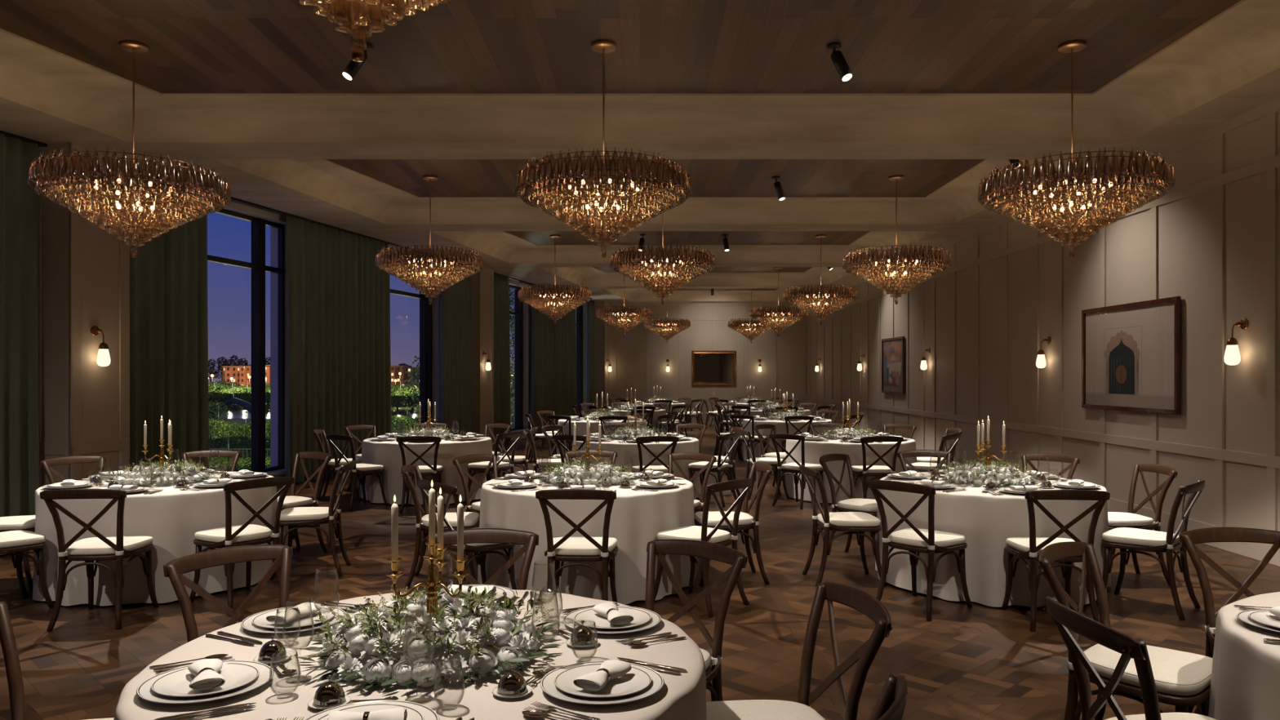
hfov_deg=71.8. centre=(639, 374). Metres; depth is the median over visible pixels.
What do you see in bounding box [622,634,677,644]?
fork
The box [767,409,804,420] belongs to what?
centrepiece
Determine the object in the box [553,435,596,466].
dining chair
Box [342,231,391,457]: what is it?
curtain
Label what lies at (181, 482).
cloche
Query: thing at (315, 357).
curtain
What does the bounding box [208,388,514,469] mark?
ground
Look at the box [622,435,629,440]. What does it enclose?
cloche
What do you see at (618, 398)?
dining chair
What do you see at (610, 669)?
napkin
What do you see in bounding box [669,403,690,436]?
dining chair
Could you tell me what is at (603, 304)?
trim
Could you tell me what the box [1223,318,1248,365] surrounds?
wall sconce
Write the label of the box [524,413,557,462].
dining chair
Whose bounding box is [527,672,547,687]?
fork
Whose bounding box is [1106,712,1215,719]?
seat cushion
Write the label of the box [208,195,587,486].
window frames
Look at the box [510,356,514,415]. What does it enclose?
tree
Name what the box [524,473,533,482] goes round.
cloche
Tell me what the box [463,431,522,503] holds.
dining chair
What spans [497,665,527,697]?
cloche
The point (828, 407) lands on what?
dining chair
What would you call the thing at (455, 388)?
curtain
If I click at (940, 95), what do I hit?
ceiling
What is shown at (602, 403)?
candelabrum
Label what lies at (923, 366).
wall sconce
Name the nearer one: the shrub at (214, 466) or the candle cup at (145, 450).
the candle cup at (145, 450)
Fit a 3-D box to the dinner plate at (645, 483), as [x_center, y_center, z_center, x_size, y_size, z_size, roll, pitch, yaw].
[0.127,0.821,6.580,0.260,0.018,0.260,0,0,7]
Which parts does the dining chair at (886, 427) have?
leg, rail, leg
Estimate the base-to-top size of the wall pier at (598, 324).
3.950 m
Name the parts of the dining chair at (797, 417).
leg, rail, leg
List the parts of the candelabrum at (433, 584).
arm, stem, arm, arm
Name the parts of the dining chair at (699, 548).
leg, rail, seat frame, leg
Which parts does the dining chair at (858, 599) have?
leg, rail, leg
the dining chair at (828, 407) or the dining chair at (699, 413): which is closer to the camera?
the dining chair at (828, 407)
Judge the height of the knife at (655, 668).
0.006 m
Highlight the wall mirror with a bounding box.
[691,351,736,386]
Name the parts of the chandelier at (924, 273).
stem, frame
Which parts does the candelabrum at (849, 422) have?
stem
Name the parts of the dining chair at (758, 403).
rail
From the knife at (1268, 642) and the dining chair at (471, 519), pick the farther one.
the dining chair at (471, 519)
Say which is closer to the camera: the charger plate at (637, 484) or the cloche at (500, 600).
the cloche at (500, 600)
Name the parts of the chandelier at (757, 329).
frame, stem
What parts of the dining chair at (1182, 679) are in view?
leg, rail, leg, seat frame, leg, leg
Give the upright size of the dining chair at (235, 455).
0.899 m
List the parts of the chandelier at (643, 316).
stem, frame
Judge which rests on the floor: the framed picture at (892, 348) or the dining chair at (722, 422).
the dining chair at (722, 422)
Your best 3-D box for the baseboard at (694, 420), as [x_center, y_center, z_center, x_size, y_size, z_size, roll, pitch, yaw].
[1.970,1.498,28.236,6.740,0.200,0.028,0,0,0]
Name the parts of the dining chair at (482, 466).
leg, seat frame, leg, rail, leg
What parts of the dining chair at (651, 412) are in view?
rail, leg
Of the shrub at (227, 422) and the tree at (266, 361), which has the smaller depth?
the shrub at (227, 422)
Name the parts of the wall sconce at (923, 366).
lamp shade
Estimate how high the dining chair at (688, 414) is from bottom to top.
0.899 m
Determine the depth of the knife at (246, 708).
2.17 m
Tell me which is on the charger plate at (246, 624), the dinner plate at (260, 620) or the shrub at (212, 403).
the dinner plate at (260, 620)
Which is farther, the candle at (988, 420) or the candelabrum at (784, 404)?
the candelabrum at (784, 404)
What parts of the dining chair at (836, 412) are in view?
rail, leg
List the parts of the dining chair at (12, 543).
leg, seat frame, leg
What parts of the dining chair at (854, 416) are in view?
rail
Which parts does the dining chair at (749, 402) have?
rail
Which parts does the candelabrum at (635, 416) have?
stem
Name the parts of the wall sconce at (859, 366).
lamp shade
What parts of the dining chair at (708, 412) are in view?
leg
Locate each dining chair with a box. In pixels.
[0,515,35,591]
[0,530,53,608]
[0,600,114,719]
[40,455,105,484]
[40,488,159,631]
[163,544,293,642]
[181,449,240,471]
[189,476,293,608]
[270,460,355,579]
[277,451,331,553]
[312,429,361,500]
[325,434,387,511]
[344,424,376,490]
[395,435,444,513]
[400,464,479,587]
[412,422,447,429]
[416,479,517,590]
[426,528,538,590]
[453,453,497,517]
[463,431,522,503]
[484,423,511,476]
[497,426,537,477]
[523,429,565,473]
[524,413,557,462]
[535,488,617,602]
[536,410,557,457]
[541,425,570,471]
[546,415,573,456]
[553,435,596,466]
[563,449,617,466]
[571,404,579,417]
[579,403,595,416]
[581,408,604,417]
[588,405,608,411]
[598,415,627,435]
[600,422,634,435]
[610,402,629,408]
[614,397,625,405]
[619,400,633,404]
[631,409,653,428]
[631,435,679,473]
[633,406,655,428]
[644,539,747,701]
[653,402,669,412]
[653,478,753,617]
[654,400,672,419]
[655,413,672,435]
[657,405,686,435]
[657,411,677,435]
[667,452,716,514]
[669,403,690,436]
[675,423,706,485]
[676,397,690,423]
[678,399,702,431]
[686,398,705,429]
[688,431,741,507]
[694,462,773,586]
[699,426,742,496]
[702,398,723,429]
[706,582,893,719]
[708,397,722,426]
[710,412,743,461]
[714,399,734,430]
[715,404,739,441]
[721,402,738,432]
[722,409,742,455]
[729,414,767,466]
[731,405,750,441]
[736,397,749,402]
[738,428,789,499]
[747,400,765,408]
[753,424,785,488]
[755,402,773,408]
[762,408,786,417]
[768,433,824,509]
[772,397,782,404]
[775,406,798,413]
[781,399,792,406]
[781,415,813,452]
[793,398,799,406]
[799,464,887,586]
[800,402,817,415]
[808,422,843,435]
[815,405,831,418]
[815,409,839,429]
[818,453,877,555]
[826,404,835,419]
[843,414,861,428]
[851,435,903,498]
[853,412,864,428]
[866,480,972,621]
[868,674,908,719]
[882,423,916,439]
[897,449,951,472]
[906,433,960,472]
[916,427,962,466]
[1001,489,1110,631]
[1021,453,1079,479]
[1036,541,1213,719]
[1043,596,1216,719]
[1095,480,1205,619]
[1107,463,1177,585]
[1178,526,1279,715]
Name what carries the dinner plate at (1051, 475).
on the charger plate at (1056, 476)
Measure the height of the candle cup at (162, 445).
0.076 m
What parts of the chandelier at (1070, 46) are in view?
stem, frame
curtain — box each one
[0,133,39,516]
[129,172,208,470]
[285,214,345,483]
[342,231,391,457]
[438,259,471,435]
[493,274,511,444]
[530,284,555,434]
[554,293,576,431]
[586,301,594,413]
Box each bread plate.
[253,652,291,663]
[307,694,351,709]
[492,684,532,697]
[565,637,599,647]
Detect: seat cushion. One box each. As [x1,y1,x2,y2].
[0,515,35,530]
[0,530,45,548]
[66,535,153,555]
[88,717,114,719]
[194,524,272,542]
[277,495,312,508]
[280,506,337,520]
[327,457,361,465]
[341,463,383,471]
[355,453,361,458]
[411,465,442,473]
[421,511,479,527]
[450,527,499,546]
[467,461,509,468]
[471,501,479,511]
[497,455,524,462]
[535,433,555,437]
[536,458,565,465]
[546,431,557,434]
[552,453,564,458]
[552,536,617,555]
[631,465,668,472]
[656,525,730,543]
[658,421,679,424]
[688,461,728,468]
[693,499,699,507]
[694,511,753,526]
[699,455,729,462]
[699,648,710,670]
[706,699,824,719]
[717,432,729,435]
[739,435,767,439]
[749,457,786,464]
[764,452,785,458]
[781,462,823,470]
[817,511,880,526]
[837,498,877,511]
[851,465,892,473]
[888,528,966,547]
[906,462,945,470]
[916,457,946,463]
[1005,537,1074,555]
[1084,644,1213,695]
[1102,527,1179,546]
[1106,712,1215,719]
[1107,511,1153,526]
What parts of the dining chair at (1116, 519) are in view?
leg, seat frame, leg, rail, leg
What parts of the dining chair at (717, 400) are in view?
rail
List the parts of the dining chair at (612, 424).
leg, rail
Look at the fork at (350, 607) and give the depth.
3.16 m
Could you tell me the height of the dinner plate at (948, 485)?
0.018 m
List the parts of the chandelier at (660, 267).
stem, frame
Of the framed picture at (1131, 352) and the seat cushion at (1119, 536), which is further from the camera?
the framed picture at (1131, 352)
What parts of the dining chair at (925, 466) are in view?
seat frame, leg, rail, leg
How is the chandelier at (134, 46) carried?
hanging from the ceiling
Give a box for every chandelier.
[26,40,231,257]
[299,0,451,62]
[375,175,484,304]
[515,40,691,257]
[517,235,591,324]
[595,266,653,336]
[609,175,715,304]
[643,288,690,342]
[727,288,773,342]
[750,266,807,336]
[783,235,858,324]
[842,175,952,304]
[977,40,1175,257]
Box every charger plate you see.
[41,482,94,488]
[88,475,113,479]
[106,486,150,493]
[136,660,274,703]
[191,480,235,488]
[228,472,267,478]
[240,605,346,633]
[304,699,439,719]
[369,438,395,440]
[440,584,515,603]
[453,437,479,439]
[493,481,537,488]
[504,473,545,478]
[540,661,664,704]
[562,605,661,633]
[634,472,674,478]
[634,481,679,488]
[804,438,826,440]
[887,473,929,479]
[913,482,957,488]
[998,487,1043,494]
[1032,474,1060,479]
[1051,482,1100,488]
[1236,608,1279,632]
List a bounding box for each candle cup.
[142,444,149,454]
[157,439,165,448]
[166,444,173,454]
[385,557,404,584]
[422,541,441,565]
[434,546,449,571]
[450,557,470,584]
[571,444,577,454]
[584,439,591,448]
[596,444,602,454]
[974,444,982,454]
[979,443,986,453]
[984,440,991,448]
[1000,444,1007,454]
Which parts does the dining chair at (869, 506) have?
leg, rail, leg, seat frame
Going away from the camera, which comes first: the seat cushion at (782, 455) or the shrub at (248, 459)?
the seat cushion at (782, 455)
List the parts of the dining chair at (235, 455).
leg, rail, leg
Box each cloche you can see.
[90,474,102,483]
[107,479,119,488]
[175,477,187,486]
[220,471,231,479]
[257,634,287,662]
[312,675,346,707]
[357,598,377,612]
[444,434,451,439]
[495,591,515,612]
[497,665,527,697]
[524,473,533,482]
[558,479,568,488]
[569,620,595,646]
[620,477,630,487]
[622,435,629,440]
[640,471,649,479]
[842,435,848,440]
[929,474,938,480]
[930,467,940,476]
[985,479,996,488]
[1035,471,1045,480]
[1040,478,1052,487]
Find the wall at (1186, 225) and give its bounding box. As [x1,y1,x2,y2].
[807,111,1279,531]
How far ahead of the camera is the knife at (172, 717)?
2.18 m
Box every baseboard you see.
[688,417,719,424]
[834,426,1279,566]
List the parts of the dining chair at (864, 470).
leg, seat frame, rail, leg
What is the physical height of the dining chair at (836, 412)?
0.899 m
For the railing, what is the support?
on the ground
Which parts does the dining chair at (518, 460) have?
leg, leg, rail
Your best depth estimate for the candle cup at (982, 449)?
6.95 m
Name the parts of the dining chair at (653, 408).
rail, leg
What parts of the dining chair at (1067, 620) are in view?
leg, rail, leg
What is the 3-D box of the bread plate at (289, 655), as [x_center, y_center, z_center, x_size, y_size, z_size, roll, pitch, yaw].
[-1.075,0.832,2.586,0.104,0.010,0.104,0,0,-10]
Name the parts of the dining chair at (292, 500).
leg, rail, leg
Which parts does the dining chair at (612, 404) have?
rail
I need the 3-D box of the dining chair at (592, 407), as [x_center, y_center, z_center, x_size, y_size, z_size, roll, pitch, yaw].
[-0.820,1.155,20.135,0.504,0.899,0.602,0,0,27]
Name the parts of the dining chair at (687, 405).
leg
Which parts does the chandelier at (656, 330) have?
frame, stem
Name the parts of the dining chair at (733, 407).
rail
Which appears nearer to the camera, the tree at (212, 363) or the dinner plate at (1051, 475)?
the dinner plate at (1051, 475)
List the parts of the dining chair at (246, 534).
leg, leg, seat frame, leg, rail, leg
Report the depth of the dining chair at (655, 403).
22.25 m
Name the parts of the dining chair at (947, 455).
leg, rail, leg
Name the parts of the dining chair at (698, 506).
leg, rail, seat frame, leg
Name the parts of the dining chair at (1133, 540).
leg, leg, seat frame, leg, leg, rail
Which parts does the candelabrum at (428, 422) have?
stem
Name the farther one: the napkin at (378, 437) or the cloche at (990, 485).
the napkin at (378, 437)
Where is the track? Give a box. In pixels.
[0,130,594,302]
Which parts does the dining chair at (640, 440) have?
leg, rail, leg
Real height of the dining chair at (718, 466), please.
0.899 m
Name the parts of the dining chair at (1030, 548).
leg, leg, seat frame, rail, leg, leg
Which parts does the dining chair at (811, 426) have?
leg, rail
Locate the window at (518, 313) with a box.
[508,284,529,431]
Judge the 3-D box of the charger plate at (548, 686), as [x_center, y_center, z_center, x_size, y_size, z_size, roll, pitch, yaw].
[-0.100,0.827,2.356,0.330,0.020,0.330,0,0,-18]
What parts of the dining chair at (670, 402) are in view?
rail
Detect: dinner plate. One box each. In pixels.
[47,482,88,487]
[93,474,115,477]
[107,486,144,492]
[151,662,259,697]
[197,480,234,486]
[229,471,263,476]
[252,607,334,628]
[316,703,423,719]
[371,437,391,439]
[437,585,505,602]
[497,481,533,487]
[508,472,540,477]
[554,663,651,697]
[573,606,651,628]
[638,472,670,476]
[639,481,674,487]
[891,473,924,477]
[915,482,951,487]
[1004,487,1040,493]
[1024,472,1055,477]
[1056,482,1095,487]
[1248,610,1279,628]
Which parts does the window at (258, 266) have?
sill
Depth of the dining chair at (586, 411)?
17.84 m
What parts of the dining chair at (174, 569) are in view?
leg, rail, leg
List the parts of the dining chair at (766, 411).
rail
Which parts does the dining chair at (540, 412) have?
leg, rail, leg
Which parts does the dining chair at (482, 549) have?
leg, rail, leg, seat frame, leg, leg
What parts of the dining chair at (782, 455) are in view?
leg, rail, leg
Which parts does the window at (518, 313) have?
frame, sill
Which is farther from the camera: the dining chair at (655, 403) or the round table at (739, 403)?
the round table at (739, 403)
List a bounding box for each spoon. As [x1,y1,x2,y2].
[149,653,227,667]
[277,662,296,674]
[325,600,364,608]
[350,696,398,702]
[522,710,556,719]
[525,671,546,683]
[533,590,543,603]
[550,629,569,639]
[628,636,685,646]
[1233,604,1271,608]
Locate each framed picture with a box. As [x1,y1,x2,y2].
[881,336,904,394]
[1081,296,1180,414]
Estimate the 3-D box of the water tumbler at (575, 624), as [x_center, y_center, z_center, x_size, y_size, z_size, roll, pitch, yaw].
[-0.162,0.781,2.584,0.077,0.111,0.077,0,0,-39]
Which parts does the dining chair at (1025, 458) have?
leg, rail, leg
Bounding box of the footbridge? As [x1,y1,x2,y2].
[208,397,251,415]
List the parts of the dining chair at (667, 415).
leg, rail, leg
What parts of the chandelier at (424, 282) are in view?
frame, stem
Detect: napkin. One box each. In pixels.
[60,479,75,485]
[98,470,124,476]
[108,484,138,490]
[187,658,226,689]
[202,478,231,484]
[238,469,254,475]
[266,602,321,624]
[326,707,407,719]
[376,435,387,439]
[384,432,397,435]
[444,584,496,596]
[459,435,474,438]
[466,432,476,435]
[507,479,522,485]
[514,470,535,475]
[569,484,595,489]
[573,659,631,691]
[590,432,598,435]
[590,435,601,439]
[592,602,633,624]
[644,470,664,475]
[646,478,666,485]
[666,432,679,435]
[800,432,808,435]
[805,435,820,439]
[853,437,861,440]
[877,432,889,435]
[898,470,916,475]
[920,479,946,485]
[1008,484,1038,491]
[1026,470,1049,475]
[1067,479,1084,485]
[1269,606,1279,617]
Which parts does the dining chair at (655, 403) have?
rail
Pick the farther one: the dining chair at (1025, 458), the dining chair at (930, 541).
the dining chair at (1025, 458)
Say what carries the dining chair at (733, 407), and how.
on the floor
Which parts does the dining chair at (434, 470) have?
leg, leg, rail, seat frame, leg, leg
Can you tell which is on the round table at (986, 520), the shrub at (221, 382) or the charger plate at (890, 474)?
the charger plate at (890, 474)
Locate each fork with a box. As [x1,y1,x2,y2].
[153,656,232,671]
[155,658,235,673]
[267,662,284,676]
[320,603,359,610]
[320,604,356,613]
[515,591,528,604]
[524,706,582,719]
[527,591,533,604]
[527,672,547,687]
[530,701,600,719]
[615,631,671,642]
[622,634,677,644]
[1239,607,1269,609]
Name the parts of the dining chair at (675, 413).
leg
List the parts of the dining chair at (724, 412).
leg, rail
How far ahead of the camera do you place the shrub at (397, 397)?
177.49 m
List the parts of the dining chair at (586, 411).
rail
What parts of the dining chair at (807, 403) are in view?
rail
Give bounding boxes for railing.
[208,448,270,457]
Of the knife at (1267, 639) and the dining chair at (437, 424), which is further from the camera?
the dining chair at (437, 424)
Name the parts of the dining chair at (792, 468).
leg, rail, leg, leg, seat frame, leg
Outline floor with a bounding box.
[0,424,1279,719]
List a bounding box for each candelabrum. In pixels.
[142,439,173,482]
[385,541,470,657]
[418,413,436,435]
[571,439,602,482]
[595,401,608,413]
[626,413,644,438]
[771,395,780,404]
[782,401,794,412]
[841,413,859,439]
[974,440,1007,483]
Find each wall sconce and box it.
[90,325,111,366]
[482,351,491,370]
[606,359,612,372]
[666,359,670,372]
[757,359,761,372]
[814,357,821,371]
[857,353,864,371]
[920,347,930,369]
[1035,336,1051,368]
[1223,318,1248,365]
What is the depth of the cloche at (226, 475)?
6.97 m
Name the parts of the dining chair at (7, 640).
leg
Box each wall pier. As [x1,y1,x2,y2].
[41,155,119,486]
[470,271,490,437]
[595,305,607,409]
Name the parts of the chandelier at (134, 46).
frame, stem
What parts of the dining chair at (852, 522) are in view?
rail, leg, leg, seat frame, leg, leg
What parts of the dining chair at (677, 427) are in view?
leg, rail, leg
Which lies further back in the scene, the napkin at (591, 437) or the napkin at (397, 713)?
the napkin at (591, 437)
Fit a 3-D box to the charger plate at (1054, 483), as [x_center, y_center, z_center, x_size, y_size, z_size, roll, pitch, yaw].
[3.227,0.827,6.543,0.330,0.020,0.330,0,0,-31]
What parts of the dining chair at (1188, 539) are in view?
leg, rail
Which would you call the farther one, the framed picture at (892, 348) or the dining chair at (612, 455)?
the framed picture at (892, 348)
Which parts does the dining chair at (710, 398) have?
leg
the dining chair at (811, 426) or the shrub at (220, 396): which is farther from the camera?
the shrub at (220, 396)
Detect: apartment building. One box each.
[221,365,251,386]
[265,364,270,386]
[391,365,411,387]
[406,367,419,386]
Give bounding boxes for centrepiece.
[102,457,214,486]
[296,582,560,690]
[399,424,457,439]
[538,457,637,486]
[581,409,619,419]
[605,424,663,439]
[616,402,644,409]
[644,396,666,403]
[737,396,761,403]
[760,401,788,409]
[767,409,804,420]
[821,425,875,439]
[938,458,1042,487]
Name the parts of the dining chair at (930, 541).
leg, rail, leg, seat frame, leg, leg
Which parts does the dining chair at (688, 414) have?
leg, rail, leg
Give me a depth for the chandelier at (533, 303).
16.19 m
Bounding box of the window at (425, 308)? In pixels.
[390,254,432,428]
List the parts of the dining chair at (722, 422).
leg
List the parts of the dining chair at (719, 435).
leg, leg, leg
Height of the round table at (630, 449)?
0.760 m
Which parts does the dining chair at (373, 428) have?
leg, rail, leg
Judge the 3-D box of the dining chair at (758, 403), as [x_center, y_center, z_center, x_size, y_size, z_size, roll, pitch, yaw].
[3.187,1.155,22.142,0.504,0.899,0.602,0,0,-1]
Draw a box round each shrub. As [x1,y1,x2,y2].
[208,380,239,394]
[208,382,229,392]
[208,391,230,401]
[208,393,250,405]
[208,400,222,420]
[208,400,232,431]
[208,417,231,438]
[208,420,242,437]
[208,437,241,448]
[208,457,231,465]
[208,464,230,469]
[209,435,251,448]
[209,457,251,467]
[212,385,250,392]
[214,422,251,436]
[215,468,238,471]
[220,386,266,393]
[222,391,251,400]
[222,466,251,471]
[224,440,269,451]
[229,422,270,437]
[230,457,269,466]
[231,450,250,457]
[240,449,270,457]
[241,391,270,404]
[244,437,270,447]
[249,456,270,466]
[265,393,270,417]
[265,420,270,437]
[265,441,270,448]
[391,383,408,395]
[391,385,418,398]
[391,395,417,408]
[391,395,419,408]
[391,414,416,433]
[392,386,419,396]
[393,417,419,428]
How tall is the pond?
0.001 m
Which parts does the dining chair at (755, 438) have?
leg, rail, leg, seat frame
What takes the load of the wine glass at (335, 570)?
on the round table at (682, 696)
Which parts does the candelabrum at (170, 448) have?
arm, stem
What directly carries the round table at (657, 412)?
on the floor
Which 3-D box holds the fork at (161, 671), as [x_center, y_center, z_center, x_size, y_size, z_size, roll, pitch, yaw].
[-1.266,0.832,2.521,0.203,0.007,0.023,0,0,-29]
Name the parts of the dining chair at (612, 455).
leg, rail, leg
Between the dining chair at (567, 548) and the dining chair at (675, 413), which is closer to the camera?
the dining chair at (567, 548)
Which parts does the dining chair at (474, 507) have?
leg, rail, leg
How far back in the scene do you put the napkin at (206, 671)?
2.32 m
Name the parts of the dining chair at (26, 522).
seat frame, leg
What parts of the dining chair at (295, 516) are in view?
leg, leg, seat frame, leg, leg, rail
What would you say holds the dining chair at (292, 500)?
on the floor
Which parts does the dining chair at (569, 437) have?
leg, rail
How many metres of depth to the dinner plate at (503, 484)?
6.58 m
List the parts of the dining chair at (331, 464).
rail, leg, leg, leg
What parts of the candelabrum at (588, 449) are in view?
arm, stem, arm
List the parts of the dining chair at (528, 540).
leg, rail, leg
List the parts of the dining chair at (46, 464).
leg, rail, leg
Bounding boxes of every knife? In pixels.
[153,702,256,719]
[175,706,255,719]
[205,634,254,644]
[217,631,262,643]
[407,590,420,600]
[559,602,617,610]
[617,657,687,671]
[645,666,680,674]
[1263,638,1279,641]
[1263,640,1279,644]
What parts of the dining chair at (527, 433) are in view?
rail, leg, leg, seat frame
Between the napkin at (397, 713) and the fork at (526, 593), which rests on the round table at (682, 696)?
the fork at (526, 593)
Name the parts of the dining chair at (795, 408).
rail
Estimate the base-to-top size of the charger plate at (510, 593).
0.020 m
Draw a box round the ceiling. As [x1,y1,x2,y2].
[0,0,1279,302]
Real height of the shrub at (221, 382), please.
5.286 m
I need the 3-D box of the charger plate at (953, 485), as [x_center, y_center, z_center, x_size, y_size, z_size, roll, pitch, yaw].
[2.174,0.827,6.541,0.330,0.020,0.330,0,0,-34]
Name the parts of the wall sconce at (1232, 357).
lamp shade, arm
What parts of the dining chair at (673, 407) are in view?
rail, leg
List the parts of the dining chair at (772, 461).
rail, leg, leg, seat frame, leg, leg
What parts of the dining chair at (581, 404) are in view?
rail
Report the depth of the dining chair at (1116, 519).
6.78 m
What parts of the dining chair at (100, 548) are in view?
leg, rail, leg, seat frame, leg, leg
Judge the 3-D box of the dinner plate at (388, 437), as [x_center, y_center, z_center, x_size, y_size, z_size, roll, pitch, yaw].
[-3.273,0.821,11.220,0.260,0.018,0.260,0,0,-6]
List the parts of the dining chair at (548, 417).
leg, rail, leg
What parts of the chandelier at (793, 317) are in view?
stem, frame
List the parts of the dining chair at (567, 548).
leg, leg, rail, seat frame, leg, leg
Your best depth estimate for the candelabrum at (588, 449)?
6.86 m
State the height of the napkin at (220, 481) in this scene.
0.040 m
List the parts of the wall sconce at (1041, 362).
lamp shade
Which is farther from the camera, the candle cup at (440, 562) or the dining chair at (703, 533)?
the dining chair at (703, 533)
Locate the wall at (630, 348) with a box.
[608,305,807,417]
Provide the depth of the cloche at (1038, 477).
6.91 m
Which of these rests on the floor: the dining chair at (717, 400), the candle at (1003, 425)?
the dining chair at (717, 400)
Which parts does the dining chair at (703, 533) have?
leg, leg, seat frame, leg, rail, leg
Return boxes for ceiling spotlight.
[342,42,373,80]
[638,234,645,251]
[711,288,714,295]
[722,234,728,251]
[771,176,785,200]
[826,42,852,81]
[1008,159,1021,168]
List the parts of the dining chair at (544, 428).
leg, rail, leg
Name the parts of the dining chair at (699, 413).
leg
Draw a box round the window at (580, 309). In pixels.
[575,302,582,417]
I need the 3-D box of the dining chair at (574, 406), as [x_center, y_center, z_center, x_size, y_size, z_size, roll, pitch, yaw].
[-1.314,1.155,20.860,0.602,0.899,0.504,0,0,-14]
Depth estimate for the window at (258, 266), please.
12.47 m
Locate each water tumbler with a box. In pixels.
[268,651,300,698]
[274,606,300,645]
[433,660,464,711]
[540,586,562,622]
[571,621,597,662]
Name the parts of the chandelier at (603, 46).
frame, stem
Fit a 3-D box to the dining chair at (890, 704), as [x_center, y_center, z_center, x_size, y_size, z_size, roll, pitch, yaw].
[0.296,1.155,2.045,0.602,0.899,0.504,0,0,29]
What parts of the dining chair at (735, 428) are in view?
leg, leg, rail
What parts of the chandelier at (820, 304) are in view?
stem, frame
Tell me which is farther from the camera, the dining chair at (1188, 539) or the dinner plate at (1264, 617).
the dining chair at (1188, 539)
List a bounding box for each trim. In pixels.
[37,142,129,487]
[470,266,493,447]
[594,301,608,406]
[608,302,807,400]
[613,305,805,410]
[806,97,1279,468]
[809,111,1277,530]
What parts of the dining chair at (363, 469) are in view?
leg, rail, leg, leg, seat frame, leg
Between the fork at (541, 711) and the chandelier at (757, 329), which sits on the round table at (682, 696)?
the fork at (541, 711)
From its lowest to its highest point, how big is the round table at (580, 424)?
0.760 m
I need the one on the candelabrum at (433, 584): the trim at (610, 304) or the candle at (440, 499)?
the candle at (440, 499)
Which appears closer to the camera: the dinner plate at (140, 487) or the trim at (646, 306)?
the dinner plate at (140, 487)
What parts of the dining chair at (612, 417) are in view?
leg, rail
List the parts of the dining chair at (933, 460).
leg, rail, leg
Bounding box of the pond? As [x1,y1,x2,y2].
[208,406,419,418]
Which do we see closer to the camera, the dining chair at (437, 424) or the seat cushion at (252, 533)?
the seat cushion at (252, 533)
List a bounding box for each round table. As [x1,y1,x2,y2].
[32,471,280,605]
[113,589,706,719]
[359,434,493,504]
[477,471,696,604]
[556,417,646,453]
[572,435,700,499]
[599,408,666,431]
[631,402,684,430]
[722,402,778,429]
[740,408,810,422]
[742,417,831,460]
[783,435,916,504]
[875,471,1111,607]
[1208,591,1279,719]
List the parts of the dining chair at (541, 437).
leg, leg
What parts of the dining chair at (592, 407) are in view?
rail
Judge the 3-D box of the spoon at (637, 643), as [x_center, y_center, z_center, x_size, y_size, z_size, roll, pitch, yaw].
[0.055,0.832,2.753,0.205,0.007,0.041,0,0,-29]
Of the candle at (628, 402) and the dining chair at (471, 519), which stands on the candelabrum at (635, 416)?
the candle at (628, 402)
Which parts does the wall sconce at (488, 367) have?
lamp shade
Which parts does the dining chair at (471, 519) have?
rail, leg, leg, seat frame, leg, leg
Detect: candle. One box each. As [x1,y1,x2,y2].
[143,421,146,444]
[160,415,163,439]
[168,419,170,443]
[168,421,172,444]
[391,494,398,560]
[419,401,421,416]
[427,399,429,413]
[428,480,435,544]
[434,404,435,416]
[437,487,443,549]
[457,495,463,560]
[573,421,576,444]
[586,416,589,439]
[598,421,600,444]
[627,402,629,416]
[642,404,644,416]
[842,402,844,416]
[846,403,848,415]
[848,399,850,413]
[857,404,858,416]
[977,421,979,445]
[981,419,983,444]
[986,415,989,439]
[1002,420,1004,445]
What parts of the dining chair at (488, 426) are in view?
leg, rail, leg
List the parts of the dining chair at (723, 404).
leg, rail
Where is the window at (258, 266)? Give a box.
[207,205,285,475]
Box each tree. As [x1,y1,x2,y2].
[208,356,231,381]
[208,359,221,382]
[222,355,239,365]
[235,357,251,365]
[265,357,270,364]
[401,288,514,428]
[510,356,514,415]
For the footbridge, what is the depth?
148.84 m
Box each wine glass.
[282,597,314,684]
[312,566,339,640]
[402,610,435,703]
[435,552,453,618]
[531,560,555,631]
[531,589,559,673]
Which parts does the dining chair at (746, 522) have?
leg, seat frame, leg, leg, rail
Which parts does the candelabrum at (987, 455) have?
stem, arm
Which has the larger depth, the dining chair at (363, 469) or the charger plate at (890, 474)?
the dining chair at (363, 469)
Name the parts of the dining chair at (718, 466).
leg, seat frame, leg, rail, leg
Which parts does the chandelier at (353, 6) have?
frame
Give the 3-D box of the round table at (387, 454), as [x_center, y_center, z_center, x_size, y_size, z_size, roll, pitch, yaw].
[-2.767,1.218,11.566,1.682,0.760,1.672,0,0,4]
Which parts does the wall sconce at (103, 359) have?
arm, lamp shade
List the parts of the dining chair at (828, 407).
rail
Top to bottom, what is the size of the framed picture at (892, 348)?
1.165 m
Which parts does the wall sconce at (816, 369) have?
lamp shade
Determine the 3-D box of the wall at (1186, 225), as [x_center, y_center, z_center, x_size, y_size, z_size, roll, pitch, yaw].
[5.400,-0.351,12.625,0.120,4.200,31.250,0,0,0]
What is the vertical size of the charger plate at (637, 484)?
0.020 m
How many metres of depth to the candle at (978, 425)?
6.79 m
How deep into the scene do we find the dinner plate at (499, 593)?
3.29 m
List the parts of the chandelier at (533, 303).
frame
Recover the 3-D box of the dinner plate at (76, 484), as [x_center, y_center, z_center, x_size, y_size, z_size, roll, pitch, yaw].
[-4.231,0.821,6.537,0.260,0.018,0.260,0,0,14]
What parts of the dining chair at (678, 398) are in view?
rail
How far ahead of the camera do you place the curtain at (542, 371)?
23.05 m
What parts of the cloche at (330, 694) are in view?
knob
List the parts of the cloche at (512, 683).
knob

